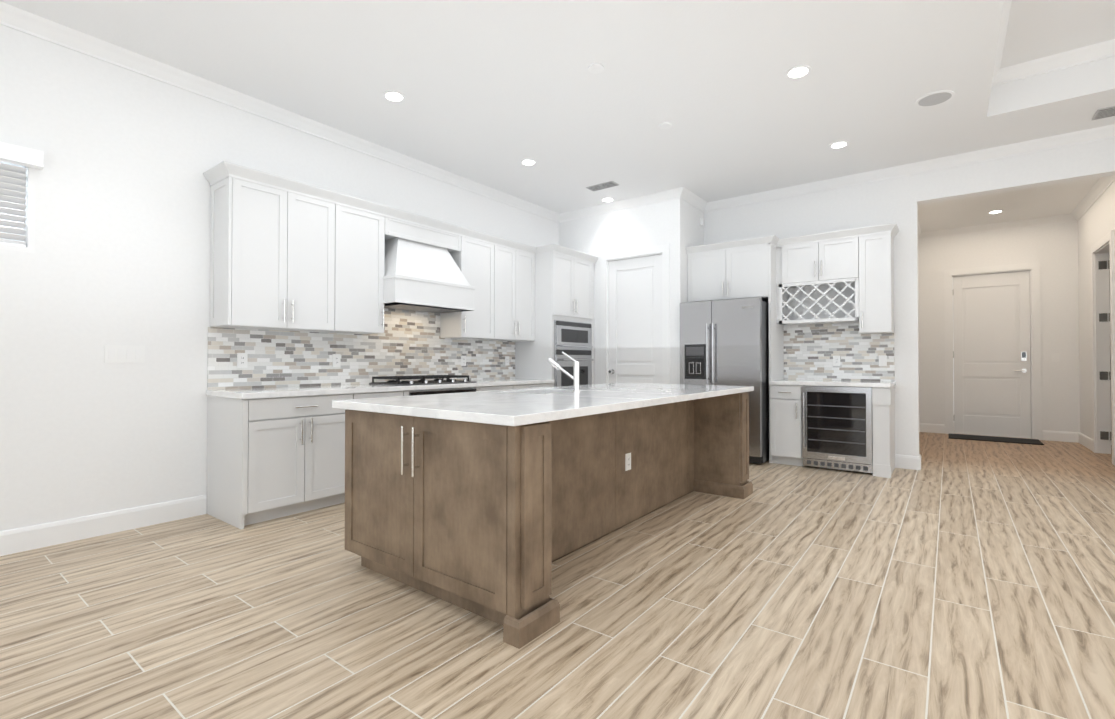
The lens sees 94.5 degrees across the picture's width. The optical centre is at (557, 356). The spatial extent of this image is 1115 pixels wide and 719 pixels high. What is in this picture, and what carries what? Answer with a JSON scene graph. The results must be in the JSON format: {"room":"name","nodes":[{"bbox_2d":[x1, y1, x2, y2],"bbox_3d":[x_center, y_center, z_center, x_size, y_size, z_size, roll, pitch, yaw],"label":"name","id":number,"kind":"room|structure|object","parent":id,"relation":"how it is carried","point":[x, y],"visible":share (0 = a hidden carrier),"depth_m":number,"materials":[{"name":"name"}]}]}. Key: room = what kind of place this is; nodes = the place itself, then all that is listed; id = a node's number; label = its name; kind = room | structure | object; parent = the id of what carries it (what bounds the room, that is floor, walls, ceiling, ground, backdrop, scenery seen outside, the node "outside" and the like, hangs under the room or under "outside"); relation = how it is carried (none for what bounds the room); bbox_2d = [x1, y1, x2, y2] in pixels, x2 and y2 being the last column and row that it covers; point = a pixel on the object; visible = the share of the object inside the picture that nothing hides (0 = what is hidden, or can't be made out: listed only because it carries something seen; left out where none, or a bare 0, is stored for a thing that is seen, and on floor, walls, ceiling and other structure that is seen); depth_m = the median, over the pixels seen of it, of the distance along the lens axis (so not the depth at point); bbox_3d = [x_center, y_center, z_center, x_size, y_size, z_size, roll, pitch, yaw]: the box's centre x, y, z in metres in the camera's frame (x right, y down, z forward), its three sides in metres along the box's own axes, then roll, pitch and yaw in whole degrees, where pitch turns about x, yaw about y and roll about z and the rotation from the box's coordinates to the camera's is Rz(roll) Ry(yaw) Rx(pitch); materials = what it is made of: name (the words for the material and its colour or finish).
{"room":"kitchen","nodes":[
{"label":"kitchen","id":0,"kind":"room"},
{"bbox_2d":[0,24,559,530],"bbox_3d":[-2.695,-0.429,3.805,0.150,3.170,9.050,0,-1,37],"label":"wall","id":1,"kind":"structure","parent":0,"point":[120,256],"depth_m":3.41,"materials":[{"name":"paint"}]},
{"bbox_2d":[0,142,43,252],"bbox_3d":[-3.556,-0.928,2.615,0.225,0.605,1.325,0,-1,37],"label":"blinds","id":2,"kind":"object","parent":1,"relation":"attached to","point":[19,165],"visible":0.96,"depth_m":3.05,"materials":[{"name":"white plastic"}]},
{"bbox_2d":[0,495,206,555],"bbox_3d":[-3.968,1.068,1.979,0.016,0.140,4.565,0,-1,37],"label":"baseboard","id":3,"kind":"structure","parent":1,"relation":"attached to","point":[21,539],"depth_m":3.31,"materials":[{"name":"white wood"}]},
{"bbox_2d":[104,345,144,362],"bbox_3d":[-2.878,-0.018,3.429,0.009,0.114,0.209,0,-1,37],"label":"switch plate","id":4,"kind":"object","parent":1,"relation":"attached to","point":[123,354],"visible":1,"depth_m":3.42,"materials":[{"name":"white plastic"}]},
{"bbox_2d":[207,161,346,332],"bbox_3d":[-2.189,-0.783,4.066,0.339,1.133,0.851,0,-1,37],"label":"upper cabinet","id":5,"kind":"object","parent":1,"relation":"attached to","point":[321,299],"depth_m":3.88,"materials":[{"name":"white wood"}]},
{"bbox_2d":[0,1,559,222],"bbox_3d":[-2.621,-1.967,3.727,0.082,0.095,8.810,0,-1,37],"label":"crown molding","id":6,"kind":"structure","parent":1,"relation":"attached to","point":[48,30],"depth_m":3.87,"materials":[{"name":"white wood"}]},
{"bbox_2d":[207,308,514,389],"bbox_3d":[-1.560,-0.116,5.157,0.010,0.750,3.380,0,-1,37],"label":"backsplash","id":7,"kind":"structure","parent":1,"relation":"attached to","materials":[{"name":"tile"}]},
{"bbox_2d":[339,195,386,336],"bbox_3d":[-1.845,-0.778,4.519,0.338,1.133,0.531,0,-1,37],"label":"upper cabinet","id":8,"kind":"object","parent":1,"relation":"attached to","point":[364,311],"depth_m":4.47,"materials":[{"name":"white wood"}]},
{"bbox_2d":[383,205,474,312],"bbox_3d":[-1.339,-0.906,5.041,0.513,0.868,0.934,0,-1,37],"label":"upper cabinet","id":9,"kind":"object","parent":1,"relation":"attached to","point":[429,263],"depth_m":4.92,"materials":[{"name":"white wood"}]},
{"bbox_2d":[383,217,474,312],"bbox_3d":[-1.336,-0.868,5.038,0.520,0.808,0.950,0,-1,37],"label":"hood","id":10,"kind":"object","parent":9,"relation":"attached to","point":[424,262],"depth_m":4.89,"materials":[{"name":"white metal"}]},
{"bbox_2d":[439,230,498,340],"bbox_3d":[-0.967,-0.767,5.674,0.338,1.133,0.551,0,-1,37],"label":"upper cabinet","id":11,"kind":"object","parent":1,"relation":"attached to","point":[481,325],"depth_m":5.61,"materials":[{"name":"white wood"}]},
{"bbox_2d":[499,237,534,340],"bbox_3d":[-0.640,-0.763,6.103,0.338,1.133,0.771,0,-1,37],"label":"upper cabinet","id":12,"kind":"object","parent":1,"relation":"attached to","point":[516,259],"depth_m":6.03,"materials":[{"name":"white wood"}]},
{"bbox_2d":[0,432,1114,718],"bbox_3d":[2.647,1.191,3.338,9.700,0.080,15.300,0,-1,37],"label":"floor","id":13,"kind":"structure","parent":0,"point":[962,580],"depth_m":2.26,"materials":[{"name":"beige tile"}]},
{"bbox_2d":[207,393,358,528],"bbox_3d":[-2.094,0.722,3.934,0.632,0.870,0.800,0,-1,37],"label":"base cabinet","id":14,"kind":"object","parent":13,"relation":"on","point":[268,458],"depth_m":3.67,"materials":[{"name":"white wood"}]},
{"bbox_2d":[206,377,546,400],"bbox_3d":[-1.314,0.278,4.958,0.638,0.040,3.392,0,-1,37],"label":"countertop","id":15,"kind":"structure","parent":14,"relation":"on","point":[279,390],"depth_m":4.28,"materials":[{"name":"white stone"}]},
{"bbox_2d":[369,375,476,385],"bbox_3d":[-1.283,0.223,4.986,0.510,0.070,0.880,0,-1,37],"label":"cooktop","id":16,"kind":"object","parent":15,"relation":"in","point":[395,380],"depth_m":4.81,"materials":[{"name":"black metal"}]},
{"bbox_2d":[359,389,410,398],"bbox_3d":[-1.712,0.727,4.436,0.632,0.870,0.588,0,-1,37],"label":"base cabinet","id":17,"kind":"object","parent":13,"relation":"on","point":[367,393],"depth_m":4.28,"materials":[{"name":"white wood"}]},
{"bbox_2d":[411,385,482,395],"bbox_3d":[-1.292,0.733,4.988,0.632,0.870,0.910,0,-1,37],"label":"base cabinet","id":18,"kind":"object","parent":13,"relation":"on","point":[446,388],"depth_m":4.85,"materials":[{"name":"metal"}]},
{"bbox_2d":[483,385,518,390],"bbox_3d":[-0.866,0.738,5.548,0.632,0.870,0.608,0,-1,37],"label":"base cabinet","id":19,"kind":"object","parent":13,"relation":"on","point":[485,387],"depth_m":5.38,"materials":[{"name":"white wood"}]},
{"bbox_2d":[519,381,554,388],"bbox_3d":[-0.505,0.743,6.023,0.632,0.870,0.710,0,-1,37],"label":"base cabinet","id":20,"kind":"object","parent":13,"relation":"on","point":[530,384],"depth_m":5.88,"materials":[{"name":"white wood"}]},
{"bbox_2d":[338,388,753,648],"bbox_3d":[0.231,0.718,3.590,1.305,0.870,3.013,0,-1,37],"label":"kitchen island","id":21,"kind":"object","parent":13,"relation":"on","point":[493,505],"depth_m":2.54,"materials":[{"name":"brown wood"}]},
{"bbox_2d":[332,384,753,427],"bbox_3d":[0.231,0.263,3.587,1.315,0.040,3.045,0,-1,37],"label":"island countertop","id":22,"kind":"structure","parent":21,"relation":"on","point":[506,408],"depth_m":2.71,"materials":[{"name":"white stone"}]},
{"bbox_2d":[547,352,583,391],"bbox_3d":[0.047,0.104,3.603,0.265,0.280,0.065,0,-1,37],"label":"faucet","id":23,"kind":"object","parent":22,"relation":"on","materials":[{"name":"silver metal"}]},
{"bbox_2d":[511,245,597,386],"bbox_3d":[-0.010,-0.069,6.677,0.638,2.508,0.917,0,-1,37],"label":"tall cabinet","id":24,"kind":"object","parent":13,"relation":"on","point":[564,277],"depth_m":6.33,"materials":[{"name":"white wood"}]},
{"bbox_2d":[680,223,898,477],"bbox_3d":[2.497,-0.079,5.733,2.131,2.508,0.884,0,-1,37],"label":"kitchen cabinetry","id":25,"kind":"object","parent":13,"relation":"on","point":[807,351],"visible":0.94,"depth_m":5.62,"materials":[{"name":"white wood"}]},
{"bbox_2d":[680,297,768,463],"bbox_3d":[2.018,0.264,6.071,0.912,1.790,0.847,0,-1,37],"label":"refrigerator","id":26,"kind":"object","parent":25,"relation":"in","point":[723,342],"depth_m":5.71,"materials":[{"name":"silver metal"}]},
{"bbox_2d":[769,379,895,387],"bbox_3d":[2.945,0.283,5.544,1.115,0.040,0.637,0,-1,37],"label":"countertop","id":27,"kind":"structure","parent":25,"relation":"on","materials":[{"name":"white stone"}]},
{"bbox_2d":[949,433,1043,444],"bbox_3d":[6.282,1.186,7.440,1.020,0.012,0.570,0,-1,37],"label":"door mat","id":28,"kind":"object","parent":13,"relation":"on","point":[998,439],"visible":0.86,"depth_m":7.35,"materials":[{"name":"black rubber"}]},
{"bbox_2d":[0,0,1114,231],"bbox_3d":[2.647,-2.239,3.372,9.700,0.440,15.300,0,-1,37],"label":"ceiling","id":29,"kind":"structure","parent":0,"point":[494,92],"depth_m":3.80,"materials":[{"name":"white paint"}]},
{"bbox_2d":[383,90,405,101],"bbox_3d":[-1.261,-2.009,3.980,0.170,0.008,0.170,0,-1,37],"label":"recessed light","id":30,"kind":"object","parent":29,"relation":"in","point":[393,96],"visible":1,"depth_m":3.97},
{"bbox_2d":[520,159,536,165],"bbox_3d":[-0.298,-1.996,5.296,0.170,0.008,0.170,0,-1,37],"label":"recessed light","id":31,"kind":"object","parent":29,"relation":"in","point":[528,162],"visible":1,"depth_m":5.29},
{"bbox_2d":[588,63,603,73],"bbox_3d":[0.269,-2.010,3.596,0.109,0.012,0.109,0,-1,28],"label":"cap","id":32,"kind":"object","parent":29,"relation":"attached to","point":[595,68],"depth_m":3.59,"materials":[{"name":"white plastic"}]},
{"bbox_2d":[586,181,618,190],"bbox_3d":[0.525,-1.988,6.014,0.360,0.009,0.160,0,-1,37],"label":"ceiling vent","id":33,"kind":"object","parent":29,"relation":"in","point":[605,185],"visible":1,"depth_m":6.01,"materials":[{"name":"grey metal"}]},
{"bbox_2d":[601,197,613,201],"bbox_3d":[0.634,-1.983,6.522,0.170,0.008,0.170,0,-1,37],"label":"recessed light","id":34,"kind":"object","parent":29,"relation":"in","point":[608,199],"visible":0.96,"depth_m":6.50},
{"bbox_2d":[659,122,671,128],"bbox_3d":[0.935,-2.002,4.472,0.109,0.012,0.109,0,-1,28],"label":"cap","id":35,"kind":"object","parent":29,"relation":"attached to","point":[666,125],"depth_m":4.45,"materials":[{"name":"white plastic"}]},
{"bbox_2d":[785,65,811,78],"bbox_3d":[1.703,-2.012,3.648,0.170,0.008,0.170,0,-1,37],"label":"recessed light","id":36,"kind":"object","parent":29,"relation":"in","point":[798,72],"visible":1,"depth_m":3.64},
{"bbox_2d":[829,141,848,148],"bbox_3d":[2.658,-2.000,4.870,0.170,0.008,0.170,0,-1,37],"label":"recessed light","id":37,"kind":"object","parent":29,"relation":"in","point":[838,144],"visible":1,"depth_m":4.85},
{"bbox_2d":[915,90,954,106],"bbox_3d":[2.938,-2.007,4.016,0.250,0.010,0.250,0,-1,37],"label":"ceiling speaker","id":38,"kind":"object","parent":29,"relation":"attached to","point":[935,98],"visible":0.98,"depth_m":4.00},
{"bbox_2d":[987,210,1003,213],"bbox_3d":[5.986,-1.978,7.050,0.170,0.008,0.170,0,-1,37],"label":"recessed light","id":39,"kind":"object","parent":29,"relation":"in","point":[995,211],"visible":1,"depth_m":7.04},
{"bbox_2d":[924,214,1067,238],"bbox_3d":[6.464,-1.928,7.702,1.650,0.095,0.082,0,-1,37],"label":"crown molding","id":40,"kind":"structure","parent":29,"relation":"attached to","point":[1060,218],"depth_m":7.65,"materials":[{"name":"white paint"}]},
{"bbox_2d":[991,0,1011,86],"bbox_3d":[2.030,-2.323,2.197,0.082,0.095,5.280,0,-1,37],"label":"crown molding","id":41,"kind":"structure","parent":29,"relation":"attached to","point":[998,74],"depth_m":3.87,"materials":[{"name":"white wood"}]},
{"bbox_2d":[1004,39,1114,82],"bbox_3d":[5.155,-2.314,3.085,3.780,0.095,0.082,0,-1,37],"label":"crown molding","id":42,"kind":"structure","parent":29,"relation":"attached to","point":[1106,49],"depth_m":4.02,"materials":[{"name":"white wood"}]},
{"bbox_2d":[1092,106,1114,119],"bbox_3d":[4.680,-2.007,4.110,0.560,0.009,0.220,0,-1,37],"label":"ceiling vent","id":43,"kind":"object","parent":29,"relation":"in","point":[1104,112],"visible":0.97,"depth_m":4.24,"materials":[{"name":"grey metal"}]},
{"bbox_2d":[560,198,687,383],"bbox_3d":[0.791,-0.400,6.745,1.800,3.170,0.150,0,-1,37],"label":"wall","id":44,"kind":"structure","parent":0,"point":[664,222],"depth_m":6.47,"materials":[{"name":"paint"}]},
{"bbox_2d":[560,187,687,221],"bbox_3d":[0.789,-1.939,6.616,1.792,0.095,0.082,0,-1,37],"label":"crown molding","id":45,"kind":"structure","parent":44,"relation":"attached to","point":[681,192],"depth_m":6.54,"materials":[{"name":"white paint"}]},
{"bbox_2d":[608,254,662,383],"bbox_3d":[0.968,-0.038,6.511,0.770,2.427,0.113,0,-1,37],"label":"pantry door","id":46,"kind":"structure","parent":44,"relation":"in","point":[635,320],"depth_m":6.52,"materials":[{"name":"paint"}]},
{"bbox_2d":[601,244,669,383],"bbox_3d":[1.009,-0.086,6.565,0.980,2.540,0.168,0,-1,37],"label":"door frame","id":47,"kind":"structure","parent":44,"relation":"attached to","point":[664,250],"depth_m":6.46,"materials":[{"name":"white wood"}]},
{"bbox_2d":[688,203,703,246],"bbox_3d":[1.684,-0.402,6.531,0.120,3.170,0.570,0,-1,37],"label":"wall","id":48,"kind":"structure","parent":0,"point":[695,230],"depth_m":6.50,"materials":[{"name":"paint"}]},
{"bbox_2d":[684,190,707,211],"bbox_3d":[1.691,-1.941,6.389,0.082,0.095,0.630,0,-1,37],"label":"crown molding","id":49,"kind":"structure","parent":48,"relation":"attached to","point":[693,199],"depth_m":6.47,"materials":[{"name":"white paint"}]},
{"bbox_2d":[700,218,703,225],"bbox_3d":[1.864,-1.741,6.652,0.034,0.090,0.060,0,-1,37],"label":"sensor","id":50,"kind":"object","parent":48,"relation":"attached to","point":[701,221],"visible":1,"depth_m":6.63,"materials":[{"name":"white plastic"}]},
{"bbox_2d":[704,138,1114,455],"bbox_3d":[4.791,-0.421,4.645,7.350,3.170,0.150,0,-1,37],"label":"wall","id":51,"kind":"structure","parent":0,"point":[1062,250],"depth_m":6.41,"materials":[{"name":"paint"}]},
{"bbox_2d":[784,323,894,381],"bbox_3d":[3.128,-0.054,5.796,1.105,0.640,0.019,0,-1,37],"label":"backsplash","id":52,"kind":"structure","parent":51,"relation":"attached to","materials":[{"name":"tile"}]},
{"bbox_2d":[896,423,919,466],"bbox_3d":[4.730,1.117,6.906,0.016,0.140,3.400,0,-1,37],"label":"baseboard","id":53,"kind":"structure","parent":51,"relation":"attached to","point":[900,459],"depth_m":5.42,"materials":[{"name":"white wood"}]},
{"bbox_2d":[708,124,1114,211],"bbox_3d":[4.733,-1.959,4.559,7.140,0.095,0.082,0,-1,37],"label":"crown molding","id":54,"kind":"structure","parent":51,"relation":"attached to","point":[1104,132],"depth_m":5.26,"materials":[{"name":"white wood"}]},
{"bbox_2d":[918,221,923,239],"bbox_3d":[4.756,-1.936,6.917,0.082,0.095,3.400,0,-1,37],"label":"crown molding","id":55,"kind":"structure","parent":51,"relation":"attached to","point":[920,234],"depth_m":8.19,"materials":[{"name":"white paint"}]},
{"bbox_2d":[920,423,944,433],"bbox_3d":[5.907,1.129,8.137,0.320,0.140,0.016,0,-1,37],"label":"baseboard","id":56,"kind":"structure","parent":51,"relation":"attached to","point":[924,427],"depth_m":8.13,"materials":[{"name":"white wood"}]},
{"bbox_2d":[953,271,1030,437],"bbox_3d":[6.497,-0.031,7.739,0.890,2.432,0.103,0,-1,37],"label":"front door","id":57,"kind":"structure","parent":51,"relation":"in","point":[991,353],"depth_m":7.73,"materials":[{"name":"paint"}]},
{"bbox_2d":[944,262,1041,439],"bbox_3d":[6.524,-0.079,7.771,1.100,2.550,0.170,0,-1,37],"label":"door frame","id":58,"kind":"structure","parent":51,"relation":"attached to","point":[1034,267],"depth_m":7.50,"materials":[{"name":"white wood"}]},
{"bbox_2d":[1043,430,1075,441],"bbox_3d":[7.069,1.120,7.253,0.360,0.140,0.016,0,-1,37],"label":"baseboard","id":59,"kind":"structure","parent":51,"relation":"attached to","point":[1061,436],"depth_m":7.25,"materials":[{"name":"white wood"}]},
{"bbox_2d":[1076,432,1092,450],"bbox_3d":[6.951,1.116,6.781,0.016,0.140,0.910,0,-1,37],"label":"baseboard","id":60,"kind":"structure","parent":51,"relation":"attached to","point":[1081,438],"depth_m":6.82,"materials":[{"name":"white wood"}]},
{"bbox_2d":[1068,175,1114,221],"bbox_3d":[6.171,-1.946,5.841,0.082,0.095,3.400,0,-1,37],"label":"crown molding","id":61,"kind":"structure","parent":51,"relation":"attached to","point":[1103,183],"depth_m":6.29,"materials":[{"name":"white wood"}]},
{"bbox_2d":[1091,230,1114,464],"bbox_3d":[6.401,-0.097,5.974,0.140,2.550,1.040,0,-1,37],"label":"door frame","id":62,"kind":"structure","parent":51,"relation":"attached to","point":[1103,407],"depth_m":6.29,"materials":[{"name":"white wood"}]},
{"bbox_2d":[1098,260,1111,439],"bbox_3d":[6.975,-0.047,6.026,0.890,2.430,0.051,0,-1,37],"label":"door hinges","id":63,"kind":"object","parent":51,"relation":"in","point":[1104,435],"depth_m":6.29,"materials":[{"name":"metal"}]}
]}

